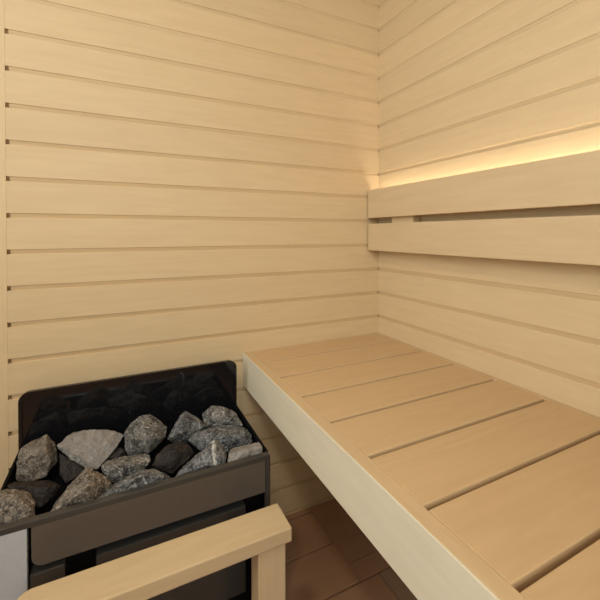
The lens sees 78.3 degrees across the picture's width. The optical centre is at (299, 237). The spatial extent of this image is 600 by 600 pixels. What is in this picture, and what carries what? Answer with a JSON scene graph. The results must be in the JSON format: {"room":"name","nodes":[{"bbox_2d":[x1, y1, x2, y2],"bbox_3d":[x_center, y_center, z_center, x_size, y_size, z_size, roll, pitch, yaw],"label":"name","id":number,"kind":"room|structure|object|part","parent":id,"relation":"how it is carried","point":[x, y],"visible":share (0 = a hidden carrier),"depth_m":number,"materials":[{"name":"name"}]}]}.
{"room":"spa","nodes":[
{"label":"spa","id":0,"kind":"room"},
{"bbox_2d":[4,0,378,515],"bbox_3d":[-0.219,-0.107,1.170,1.134,2.150,0.040,0,1,-26],"label":"wall","id":1,"kind":"structure","parent":0,"point":[189,182],"depth_m":1.09,"materials":[{"name":"beige wood"}]},
{"bbox_2d":[0,0,10,489],"bbox_3d":[-0.803,-0.103,0.885,0.166,2.150,0.040,0,1,-26],"label":"trim","id":2,"kind":"structure","parent":1,"relation":"attached to","point":[4,397],"depth_m":0.90,"materials":[{"name":"beige wood"}]},
{"bbox_2d":[378,0,599,417],"bbox_3d":[0.758,-0.101,0.506,0.040,2.150,2.090,0,1,-26],"label":"wall","id":3,"kind":"structure","parent":0,"point":[466,86],"depth_m":0.97,"materials":[{"name":"beige wood"}]},
{"bbox_2d":[243,333,599,599],"bbox_3d":[0.508,0.425,0.367,0.535,0.102,2.046,0,1,-26],"label":"bench","id":4,"kind":"object","parent":3,"relation":"attached to","point":[469,483],"visible":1,"depth_m":0.62,"materials":[{"name":"beige wood"}]},
{"bbox_3d":[0.743,0.397,0.481,0.012,0.050,2.046,0,1,-26],"label":"rail","id":5,"kind":"part","parent":4,"relation":"part of","materials":[{"name":"beige wood"}]},
{"bbox_2d":[368,150,599,265],"bbox_3d":[0.703,-0.055,0.510,0.055,0.223,1.944,0,1,-26],"label":"backrest","id":6,"kind":"object","parent":3,"relation":"attached to","point":[570,180],"visible":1,"depth_m":0.89,"materials":[{"name":"beige wood"}]},
{"bbox_3d":[-0.127,0.995,0.063,2.030,0.030,2.130,0,1,-26],"label":"floor","id":7,"kind":"structure","parent":0,"visible":0},
{"bbox_2d":[285,499,417,599],"bbox_3d":[-0.126,0.965,0.066,1.934,0.030,2.045,0,1,-26],"label":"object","id":8,"kind":"structure","parent":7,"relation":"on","point":[328,556],"depth_m":1.06,"materials":[{"name":"brown wood"}]},
{"bbox_2d":[0,360,269,599],"bbox_3d":[-0.368,0.655,0.870,0.531,0.573,0.296,0,1,-26],"label":"heater","id":9,"kind":"object","parent":8,"relation":"on","point":[45,547],"depth_m":0.82,"materials":[{"name":"black metal"}]},
{"bbox_3d":[-0.513,0.689,0.643,0.066,0.350,0.012,0,1,-26],"label":"corner post","id":10,"kind":"part","parent":9,"relation":"part of","materials":[{"name":"metal"}]},
{"bbox_3d":[-0.532,0.510,0.695,0.061,0.089,0.081,0,1,-26],"label":"heater stone","id":11,"kind":"part","parent":9,"relation":"part of","materials":[{"name":"grey stone"}]},
{"bbox_3d":[-0.540,0.522,0.750,0.090,0.064,0.066,0,1,-26],"label":"heater stone","id":12,"kind":"part","parent":9,"relation":"part of","materials":[{"name":"black stone"}]},
{"bbox_3d":[-0.597,0.507,0.842,0.074,0.091,0.084,0,1,-26],"label":"heater stone","id":13,"kind":"part","parent":9,"relation":"part of","materials":[{"name":"grey stone"}]},
{"bbox_3d":[-0.463,0.703,0.680,0.054,0.201,0.025,0,1,-26],"label":"panel","id":14,"kind":"part","parent":9,"relation":"part of","materials":[{"name":"black metal"}]},
{"bbox_3d":[-0.518,0.521,0.829,0.057,0.064,0.043,0,1,28],"label":"heater stone","id":15,"kind":"part","parent":9,"relation":"part of","materials":[{"name":"black stone"}]},
{"bbox_3d":[-0.436,0.510,0.737,0.106,0.087,0.084,0,1,-26],"label":"heater stone","id":16,"kind":"part","parent":9,"relation":"part of","materials":[{"name":"grey stone"}]},
{"bbox_3d":[-0.494,0.506,0.874,0.136,0.092,0.078,0,1,-19],"label":"heater stone","id":17,"kind":"part","parent":9,"relation":"part of","materials":[{"name":"grey stone"}]},
{"bbox_3d":[-0.437,0.530,0.891,0.041,0.044,0.043,0,1,6],"label":"heater stone","id":18,"kind":"part","parent":9,"relation":"part of","materials":[{"name":"grey stone"}]},
{"bbox_3d":[-0.386,0.520,0.820,0.098,0.065,0.069,0,1,-26],"label":"heater stone","id":19,"kind":"part","parent":9,"relation":"part of","materials":[{"name":"grey stone"}]},
{"bbox_3d":[-0.431,0.441,0.995,0.525,0.143,0.012,0,1,-26],"label":"plate","id":20,"kind":"part","parent":9,"relation":"part of","materials":[{"name":"black metal"}]},
{"bbox_3d":[-0.342,0.516,0.764,0.135,0.074,0.056,0,1,-26],"label":"heater stone","id":21,"kind":"part","parent":9,"relation":"part of","materials":[{"name":"grey stone"}]},
{"bbox_3d":[-0.386,0.503,0.925,0.100,0.098,0.089,0,1,-26],"label":"heater stone","id":22,"kind":"part","parent":9,"relation":"part of","materials":[{"name":"grey stone"}]},
{"bbox_3d":[-0.260,0.704,0.779,0.296,0.196,0.025,0,1,-26],"label":"panel","id":23,"kind":"part","parent":9,"relation":"part of","materials":[{"name":"black metal"}]},
{"bbox_3d":[-0.298,0.517,0.864,0.094,0.071,0.068,0,1,-26],"label":"heater stone","id":24,"kind":"part","parent":9,"relation":"part of","materials":[{"name":"black stone"}]},
{"bbox_3d":[-0.301,0.507,0.966,0.099,0.089,0.072,-1,1,-40],"label":"heater stone","id":25,"kind":"part","parent":9,"relation":"part of","materials":[{"name":"grey stone"}]},
{"bbox_3d":[-0.224,0.510,0.833,0.112,0.085,0.068,0,1,-26],"label":"heater stone","id":26,"kind":"part","parent":9,"relation":"part of","materials":[{"name":"grey stone"}]},
{"bbox_3d":[-0.199,0.513,0.928,0.156,0.077,0.074,0,1,-8],"label":"heater stone","id":27,"kind":"part","parent":9,"relation":"part of","materials":[{"name":"grey stone"}]},
{"bbox_3d":[-0.213,0.508,1.016,0.109,0.086,0.068,0,1,-12],"label":"heater stone","id":28,"kind":"part","parent":9,"relation":"part of","materials":[{"name":"grey stone"}]},
{"bbox_3d":[-0.133,0.519,0.868,0.082,0.067,0.060,0,1,-26],"label":"heater stone","id":29,"kind":"part","parent":9,"relation":"part of","materials":[{"name":"grey stone"}]},
{"bbox_3d":[-0.076,0.683,0.856,0.012,0.357,0.012,0,1,-26],"label":"corner post","id":30,"kind":"part","parent":9,"relation":"part of","materials":[{"name":"black metal"}]},
{"bbox_2d":[17,503,291,599],"bbox_3d":[-0.232,0.753,0.652,0.448,0.380,0.074,0,1,-26],"label":"guard rail","id":31,"kind":"object","parent":8,"relation":"on","point":[261,535],"visible":1,"depth_m":0.66,"materials":[{"name":"beige wood"}]},
{"bbox_3d":[-0.062,0.767,0.730,0.056,0.352,0.044,0,1,-26],"label":"post","id":32,"kind":"part","parent":31,"relation":"part of","materials":[{"name":"beige wood"}]}
]}

